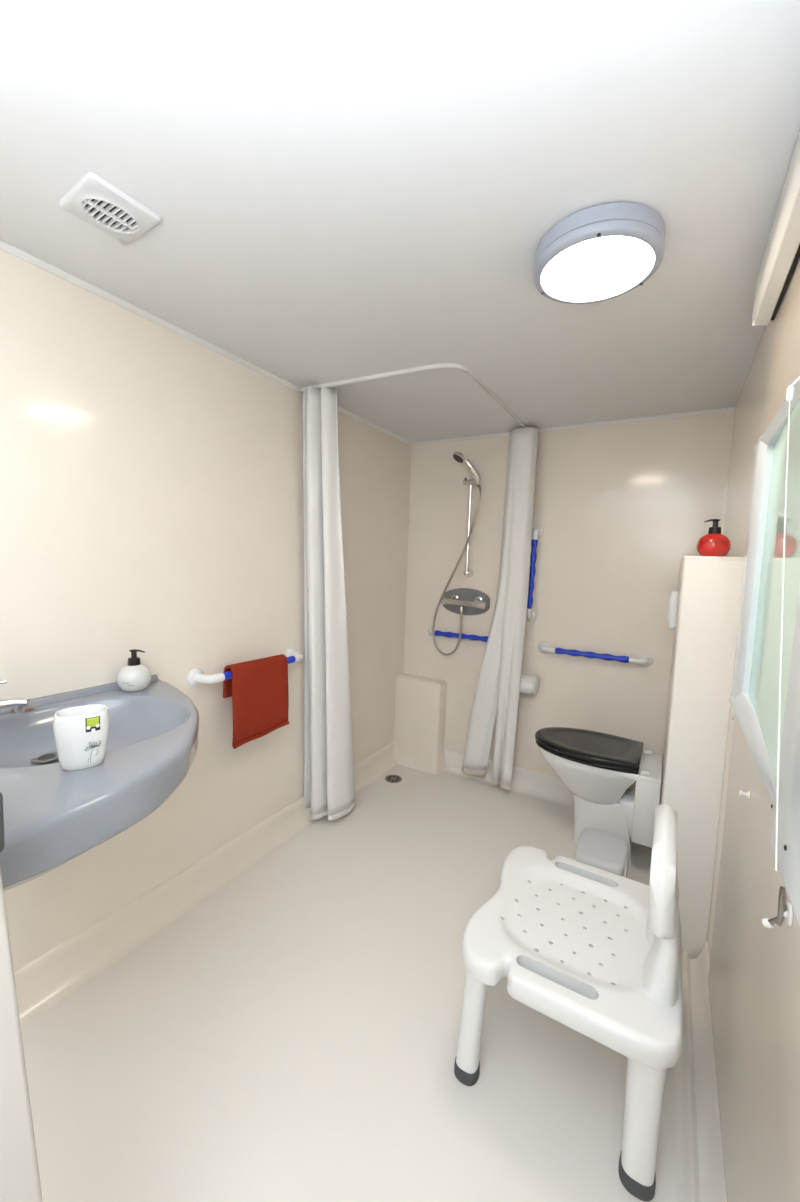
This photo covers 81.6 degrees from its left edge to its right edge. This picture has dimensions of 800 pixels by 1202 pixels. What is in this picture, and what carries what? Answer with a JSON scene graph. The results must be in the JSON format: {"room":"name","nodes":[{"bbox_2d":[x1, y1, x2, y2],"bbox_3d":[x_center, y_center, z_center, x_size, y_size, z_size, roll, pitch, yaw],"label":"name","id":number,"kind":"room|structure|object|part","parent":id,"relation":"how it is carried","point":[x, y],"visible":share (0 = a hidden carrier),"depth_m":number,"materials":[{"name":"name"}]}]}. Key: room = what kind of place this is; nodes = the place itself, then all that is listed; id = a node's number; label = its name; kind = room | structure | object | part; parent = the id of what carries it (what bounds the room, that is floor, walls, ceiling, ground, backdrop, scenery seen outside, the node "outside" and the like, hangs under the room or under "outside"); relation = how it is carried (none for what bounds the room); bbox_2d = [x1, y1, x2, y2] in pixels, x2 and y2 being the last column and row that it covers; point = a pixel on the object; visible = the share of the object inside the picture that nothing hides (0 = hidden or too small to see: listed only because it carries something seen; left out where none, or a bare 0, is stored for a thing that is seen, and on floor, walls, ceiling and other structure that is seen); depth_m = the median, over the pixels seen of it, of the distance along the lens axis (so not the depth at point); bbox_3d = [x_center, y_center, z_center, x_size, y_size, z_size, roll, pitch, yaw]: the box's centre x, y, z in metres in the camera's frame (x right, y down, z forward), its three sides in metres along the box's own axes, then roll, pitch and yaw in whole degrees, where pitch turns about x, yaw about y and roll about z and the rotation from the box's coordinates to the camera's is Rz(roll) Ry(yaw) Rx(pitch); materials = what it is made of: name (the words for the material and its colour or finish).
{"room":"accessible bathroom","nodes":[
{"label":"accessible bathroom","id":0,"kind":"room"},
{"bbox_2d":[0,249,411,971],"bbox_3d":[-0.951,0.118,1.662,0.080,2.200,3.940,5,6,30],"label":"wall","id":1,"kind":"structure","parent":0,"point":[151,478],"depth_m":1.69,"materials":[{"name":"beige paint"}]},
{"bbox_2d":[0,674,198,891],"bbox_3d":[-0.773,0.388,1.213,0.719,0.148,0.764,5,6,30],"label":"washbasin","id":2,"kind":"object","parent":1,"relation":"attached to","point":[54,815],"visible":0.93,"depth_m":0.98,"materials":[{"name":"grey ceramic"}]},
{"bbox_2d":[0,680,29,713],"bbox_3d":[-1.065,0.264,1.158,0.216,0.127,0.060,1,5,-15],"label":"tap","id":3,"kind":"object","parent":2,"relation":"on","point":[19,703],"visible":1,"depth_m":1.19,"materials":[{"name":"silver metal"}]},
{"bbox_3d":[-1.054,0.269,1.171,0.186,0.042,0.033,0,5,-21],"label":"spout","id":4,"kind":"part","parent":3,"relation":"part of","materials":[{"name":"silver metal"}]},
{"bbox_2d":[11,706,33,711],"bbox_3d":[-1.075,0.308,1.319,0.054,0.009,0.030,-2,6,-37],"label":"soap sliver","id":5,"kind":"object","parent":2,"relation":"on","point":[30,707],"visible":0.4,"depth_m":1.32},
{"bbox_2d":[53,704,109,770],"bbox_3d":[-0.687,0.295,1.002,0.101,0.118,0.083,-2,6,-36],"label":"tumbler","id":6,"kind":"object","parent":2,"relation":"on","point":[80,733],"visible":1,"depth_m":0.97,"materials":[{"name":"white ceramic"}]},
{"bbox_2d":[117,649,150,691],"bbox_3d":[-0.893,0.231,1.556,0.102,0.138,0.102,5,6,30],"label":"dispenser","id":7,"kind":"object","parent":2,"relation":"on","point":[135,676],"visible":1,"depth_m":1.53,"materials":[{"name":"white"}]},
{"bbox_2d":[117,664,150,691],"bbox_3d":[-0.894,0.256,1.558,0.102,0.087,0.102,5,6,30],"label":"bottle","id":8,"kind":"object","parent":7,"relation":"attached to","point":[131,677],"depth_m":1.52,"materials":[{"name":"white ceramic"}]},
{"bbox_2d":[14,742,397,1028],"bbox_3d":[-0.922,1.155,1.711,0.075,0.128,3.776,5,6,30],"label":"baseboard","id":9,"kind":"structure","parent":1,"relation":"attached to","point":[43,983],"depth_m":1.73,"materials":[{"name":"beige plastic"}]},
{"bbox_2d":[0,240,412,445],"bbox_3d":[-0.871,-0.966,1.546,0.016,0.016,3.780,5,6,30],"label":"trim","id":10,"kind":"structure","parent":1,"relation":"attached to","point":[4,246],"depth_m":1.58,"materials":[{"name":"white plastic"}]},
{"bbox_2d":[187,647,302,686],"bbox_3d":[-0.637,0.288,2.048,0.097,0.082,0.609,5,6,30],"label":"grab bar","id":11,"kind":"object","parent":1,"relation":"attached to","point":[196,676],"visible":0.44,"depth_m":1.83,"materials":[{"name":"white plastic"}]},
{"bbox_2d":[223,654,288,748],"bbox_3d":[-0.621,0.424,2.024,0.080,0.342,0.309,5,6,30],"label":"hand towel","id":12,"kind":"object","parent":11,"relation":"hanging from","point":[258,688],"visible":0.98,"depth_m":1.99,"materials":[{"name":"red fabric"}]},
{"bbox_2d":[21,764,675,1201],"bbox_3d":[-0.180,1.323,1.284,1.967,0.080,3.940,5,6,30],"label":"floor","id":13,"kind":"structure","parent":0,"point":[293,1035],"depth_m":1.31,"materials":[{"name":"beige plastic"}]},
{"bbox_2d":[0,869,42,1201],"bbox_3d":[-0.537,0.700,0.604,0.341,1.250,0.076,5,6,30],"label":"door","id":14,"kind":"structure","parent":13,"relation":"on","point":[19,1169],"depth_m":0.61,"materials":[{"name":"grey"}]},
{"bbox_2d":[0,792,4,852],"bbox_3d":[-0.546,0.282,0.613,0.084,0.084,0.024,5,6,30],"label":"door handle","id":15,"kind":"object","parent":14,"relation":"attached to","point":[2,841],"visible":1,"depth_m":0.59,"materials":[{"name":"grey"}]},
{"bbox_2d":[385,775,401,782],"bbox_3d":[-0.042,1.141,2.976,0.110,0.004,0.110,5,6,30],"label":"floor drain","id":16,"kind":"object","parent":13,"relation":"on","point":[390,778],"visible":1,"depth_m":2.97,"materials":[{"name":"silver metal"}]},
{"bbox_2d":[454,803,682,1200],"bbox_3d":[0.499,0.914,1.316,0.520,0.776,0.574,5,6,30],"label":"chair","id":17,"kind":"object","parent":13,"relation":"on","point":[597,952],"visible":1,"depth_m":1.16,"materials":[{"name":"white plastic"}]},
{"bbox_3d":[0.203,1.105,1.253,0.084,0.325,0.068,5,6,30],"label":"leg","id":18,"kind":"part","parent":17,"relation":"part of","materials":[{"name":"white plastic"}]},
{"bbox_3d":[0.499,0.928,1.317,0.520,0.052,0.574,5,6,30],"label":"seat","id":19,"kind":"part","parent":17,"relation":"part of","materials":[{"name":"white plastic"}]},
{"bbox_3d":[0.551,1.135,1.050,0.092,0.325,0.087,5,6,30],"label":"leg","id":20,"kind":"part","parent":17,"relation":"part of","materials":[{"name":"white plastic"}]},
{"bbox_3d":[0.683,0.655,1.192,0.062,0.226,0.370,5,6,30],"label":"backrest","id":21,"kind":"part","parent":17,"relation":"part of","materials":[{"name":"white plastic"}]},
{"bbox_2d":[535,727,662,867],"bbox_3d":[0.970,0.971,2.339,0.590,0.524,0.384,5,6,30],"label":"toilet","id":22,"kind":"object","parent":13,"relation":"on","point":[598,768],"visible":0.91,"depth_m":2.21,"materials":[{"name":"white ceramic"}]},
{"bbox_3d":[0.940,0.870,2.350,0.478,0.222,0.360,5,6,30],"label":"bowl","id":23,"kind":"part","parent":22,"relation":"part of","materials":[{"name":"white ceramic"}]},
{"bbox_3d":[0.940,0.747,2.342,0.494,0.019,0.376,5,6,30],"label":"seat","id":24,"kind":"part","parent":22,"relation":"part of","materials":[{"name":"black plastic"}]},
{"bbox_3d":[0.940,0.721,2.341,0.500,0.030,0.384,5,6,30],"label":"lid","id":25,"kind":"part","parent":22,"relation":"part of","materials":[{"name":"black plastic"}]},
{"bbox_2d":[618,789,637,844],"bbox_3d":[1.093,1.043,2.271,0.150,0.240,0.160,5,6,30],"label":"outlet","id":26,"kind":"object","parent":22,"relation":"attached to","point":[625,801],"depth_m":2.20,"materials":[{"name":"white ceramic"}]},
{"bbox_3d":[1.144,0.929,2.228,0.184,0.318,0.328,5,6,30],"label":"mounting plate","id":27,"kind":"part","parent":22,"relation":"part of","materials":[{"name":"white plastic"}]},
{"bbox_2d":[575,828,629,877],"bbox_3d":[0.865,1.152,1.994,0.200,0.215,0.268,5,6,30],"label":"pedal bin","id":28,"kind":"object","parent":13,"relation":"on","point":[607,851],"visible":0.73,"depth_m":1.94,"materials":[{"name":"white plastic"}]},
{"bbox_2d":[660,556,743,958],"bbox_3d":[1.260,0.543,2.041,0.204,1.448,0.929,5,6,30],"label":"housing","id":29,"kind":"object","parent":13,"relation":"on","point":[703,612],"visible":0.94,"depth_m":1.62,"materials":[{"name":"beige plastic"}]},
{"bbox_3d":[1.224,0.036,2.071,0.028,0.160,0.140,5,6,30],"label":"flush plate","id":30,"kind":"part","parent":29,"relation":"part of","materials":[{"name":"white plastic"}]},
{"bbox_3d":[1.300,-0.171,1.972,0.172,0.012,0.929,5,6,30],"label":"panel","id":31,"kind":"part","parent":29,"relation":"part of","materials":[{"name":"white laminate"}]},
{"bbox_2d":[696,519,730,556],"bbox_3d":[1.120,-0.224,1.650,0.103,0.135,0.103,5,6,30],"label":"soap dispenser","id":32,"kind":"object","parent":29,"relation":"on","point":[714,543],"visible":0.96,"depth_m":1.62,"materials":[{"name":"red plastic"}]},
{"bbox_2d":[696,533,730,556],"bbox_3d":[1.119,-0.198,1.653,0.103,0.084,0.103,5,6,30],"label":"bottle","id":33,"kind":"object","parent":32,"relation":"attached to","point":[710,544],"depth_m":1.62,"materials":[{"name":"red plastic"}]},
{"bbox_2d":[0,0,799,442],"bbox_3d":[-0.098,-0.948,1.091,1.967,0.080,3.940,5,6,30],"label":"ceiling","id":34,"kind":"structure","parent":0,"point":[339,190],"depth_m":0.97,"materials":[{"name":"white paint"}]},
{"bbox_2d":[59,172,160,243],"bbox_3d":[-0.687,-0.921,1.100,0.166,0.016,0.158,5,6,34],"label":"ceiling vent","id":35,"kind":"object","parent":34,"relation":"in","point":[109,204],"visible":1,"depth_m":1.08,"materials":[{"name":"white plastic"}]},
{"bbox_2d":[83,199,136,232],"bbox_3d":[-0.687,-0.918,1.100,0.094,0.009,0.114,5,6,30],"label":"grille","id":36,"kind":"object","parent":35,"relation":"attached to","point":[111,211],"depth_m":1.10,"materials":[{"name":"white plastic"}]},
{"bbox_2d":[299,363,527,427],"bbox_3d":[0.265,-0.982,2.222,1.384,0.016,0.604,0,5,-24],"label":"rail","id":37,"kind":"object","parent":34,"relation":"attached to","point":[461,368],"visible":0.93,"depth_m":2.03,"materials":[{"name":"white metal"}]},
{"bbox_2d":[303,386,355,820],"bbox_3d":[-0.361,0.073,2.368,0.198,2.143,0.364,5,6,30],"label":"shower curtain","id":38,"kind":"object","parent":37,"relation":"hanging from","point":[329,788],"visible":1,"depth_m":2.30,"materials":[{"name":"white fabric"}]},
{"bbox_2d":[462,427,538,789],"bbox_3d":[0.582,0.064,2.812,0.368,2.133,0.080,5,6,33],"label":"shower curtain","id":39,"kind":"object","parent":37,"relation":"hanging from","point":[498,685],"visible":1,"depth_m":2.76,"materials":[{"name":"white fabric"}]},
{"bbox_2d":[534,202,665,303],"bbox_3d":[0.495,-0.856,1.169,0.302,0.072,0.302,5,6,30],"label":"ceiling lamp","id":40,"kind":"object","parent":34,"relation":"attached to","point":[603,252],"visible":1,"depth_m":1.10,"materials":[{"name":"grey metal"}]},
{"bbox_2d":[541,236,654,299],"bbox_3d":[0.494,-0.828,1.171,0.264,0.014,0.264,5,6,30],"label":"diffuser","id":41,"kind":"object","parent":40,"relation":"attached to","point":[619,264],"depth_m":1.14,"materials":[{"name":"white plastic"}]},
{"bbox_2d":[403,411,733,789],"bbox_3d":[0.840,0.082,2.847,1.807,2.200,0.080,5,6,30],"label":"wall","id":42,"kind":"structure","parent":0,"point":[618,508],"depth_m":2.67,"materials":[{"name":"beige paint"}]},
{"bbox_2d":[394,673,446,774],"bbox_3d":[0.144,0.832,3.172,0.392,0.600,0.150,5,6,30],"label":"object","id":43,"kind":"object","parent":42,"relation":"attached to","point":[420,701],"depth_m":3.15,"materials":[{"name":"beige plastic"}]},
{"bbox_2d":[428,626,487,641],"bbox_3d":[0.460,0.231,2.991,0.659,0.074,0.073,5,6,30],"label":"grab bar","id":44,"kind":"object","parent":42,"relation":"attached to","point":[436,632],"visible":0.56,"depth_m":3.01,"materials":[{"name":"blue plastic"}]},
{"bbox_2d":[441,588,489,614],"bbox_3d":[0.436,0.000,2.975,0.327,0.167,0.098,5,6,30],"label":"shower valve","id":45,"kind":"object","parent":42,"relation":"attached to","point":[473,602],"visible":0.97,"depth_m":2.93,"materials":[{"name":"grey metal"}]},
{"bbox_3d":[0.507,0.026,2.902,0.046,0.045,0.043,5,6,30],"label":"temperature knob","id":46,"kind":"part","parent":45,"relation":"part of","materials":[{"name":"silver metal"}]},
{"bbox_2d":[463,473,475,576],"bbox_3d":[0.450,-0.485,2.943,0.100,0.665,0.088,5,6,30],"label":"shower rail","id":47,"kind":"object","parent":42,"relation":"attached to","point":[468,572],"visible":0.8,"depth_m":2.92,"materials":[{"name":"silver metal"}]},
{"bbox_2d":[432,452,480,655],"bbox_3d":[0.332,-0.272,2.903,0.295,1.272,0.153,5,6,30],"label":"shower","id":48,"kind":"object","parent":47,"relation":"attached to","point":[459,457],"visible":1,"depth_m":2.89,"materials":[{"name":"silver metal"}]},
{"bbox_3d":[0.444,-0.792,2.831,0.119,0.148,0.046,0,5,-22],"label":"handle","id":49,"kind":"part","parent":48,"relation":"part of","materials":[{"name":"silver metal"}]},
{"bbox_3d":[0.438,-0.492,2.932,0.021,0.640,0.021,5,6,30],"label":"rail","id":50,"kind":"part","parent":47,"relation":"part of","materials":[{"name":"silver metal"}]},
{"bbox_2d":[444,748,573,808],"bbox_3d":[0.680,1.109,2.917,1.607,0.128,0.075,5,6,30],"label":"baseboard","id":51,"kind":"structure","parent":42,"relation":"attached to","point":[549,788],"depth_m":2.87,"materials":[{"name":"beige plastic"}]},
{"bbox_2d":[519,674,539,694],"bbox_3d":[0.771,0.502,2.795,0.116,0.112,0.125,5,6,30],"label":"toilet roll","id":52,"kind":"object","parent":42,"relation":"attached to","point":[529,684],"visible":0.8,"depth_m":2.75,"materials":[{"name":"white paper"}]},
{"bbox_2d":[526,526,543,621],"bbox_3d":[0.794,-0.160,2.769,0.086,0.584,0.073,5,6,30],"label":"grab bar","id":53,"kind":"object","parent":42,"relation":"attached to","point":[537,531],"visible":0.83,"depth_m":2.75,"materials":[{"name":"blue plastic"}]},
{"bbox_2d":[412,407,734,445],"bbox_3d":[0.855,-1.003,2.713,1.807,0.016,0.016,5,6,30],"label":"trim","id":54,"kind":"structure","parent":42,"relation":"attached to","point":[730,409],"depth_m":2.56,"materials":[{"name":"white plastic"}]},
{"bbox_2d":[538,641,652,666],"bbox_3d":[1.086,0.303,2.627,0.614,0.077,0.073,5,6,30],"label":"grab bar","id":55,"kind":"object","parent":42,"relation":"attached to","point":[645,660],"visible":1,"depth_m":2.58,"materials":[{"name":"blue plastic"}]},
{"bbox_2d":[707,320,773,961],"bbox_3d":[0.673,0.257,0.712,0.080,2.200,3.940,5,6,30],"label":"wall","id":56,"kind":"structure","parent":0,"point":[749,411],"depth_m":1.64,"materials":[{"name":"beige paint"}]},
{"bbox_2d":[675,941,726,1201],"bbox_3d":[0.323,1.322,0.440,0.092,0.100,2.835,5,6,30],"label":"baseboard","id":57,"kind":"structure","parent":56,"relation":"attached to","point":[700,1175],"depth_m":1.20,"materials":[{"name":"beige plastic"}]},
{"bbox_2d":[739,790,749,798],"bbox_3d":[0.765,0.429,1.029,0.018,0.018,0.018,5,6,30],"label":"wall hook","id":58,"kind":"object","parent":56,"relation":"attached to","point":[741,793],"visible":1,"depth_m":1.03,"materials":[{"name":"white plastic"}]},
{"bbox_2d":[708,257,799,1201],"bbox_3d":[0.327,0.207,0.210,0.018,2.040,2.570,5,6,30],"label":"wall","id":59,"kind":"structure","parent":56,"relation":"attached to","point":[754,976],"depth_m":0.88,"materials":[{"name":"beige paint"}]},
{"bbox_2d":[729,379,799,926],"bbox_3d":[0.672,-0.039,0.822,0.039,0.730,0.900,5,6,30],"label":"wall mirror","id":60,"kind":"object","parent":56,"relation":"attached to","point":[754,696],"visible":0.95,"depth_m":0.84,"materials":[{"name":"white mirror"}]},
{"bbox_3d":[0.691,0.269,0.888,0.027,0.058,0.798,5,6,30],"label":"rail","id":61,"kind":"part","parent":60,"relation":"part of","materials":[{"name":"white"}]},
{"bbox_3d":[0.674,-0.043,0.815,0.006,0.630,0.691,5,6,33],"label":"glass","id":62,"kind":"part","parent":60,"relation":"part of","materials":[{"name":"green mirror"}]},
{"bbox_3d":[0.713,-0.361,0.834,0.027,0.026,0.798,5,6,30],"label":"rail","id":63,"kind":"part","parent":60,"relation":"part of","materials":[{"name":"white"}]},
{"bbox_2d":[775,376,799,870],"bbox_3d":[0.496,-0.018,0.558,0.057,0.622,0.211,5,6,30],"label":"frame","id":64,"kind":"object","parent":60,"relation":"hanging from","point":[790,390],"visible":1,"depth_m":0.57,"materials":[{"name":"white plastic"}]},
{"bbox_3d":[0.472,0.008,0.571,0.003,0.566,0.206,5,6,30],"label":"cord","id":65,"kind":"part","parent":64,"relation":"part of","materials":[{"name":"white plastic"}]},
{"bbox_2d":[752,130,799,325],"bbox_3d":[0.335,-0.742,0.151,0.047,0.137,2.560,5,6,30],"label":"blind cassette","id":66,"kind":"object","parent":56,"relation":"attached to","point":[781,256],"visible":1,"depth_m":1.00,"materials":[{"name":"white plastic"}]},
{"bbox_2d":[762,886,792,927],"bbox_3d":[0.552,0.453,0.677,0.028,0.076,0.037,5,6,30],"label":"robe hook","id":67,"kind":"object","parent":56,"relation":"attached to","point":[784,910],"visible":1,"depth_m":0.67,"materials":[{"name":"silver metal"}]},
{"bbox_3d":[0.556,0.444,0.671,0.015,0.057,0.010,5,6,30],"label":"hook arm","id":68,"kind":"part","parent":67,"relation":"part of","materials":[{"name":"silver metal"}]}
]}

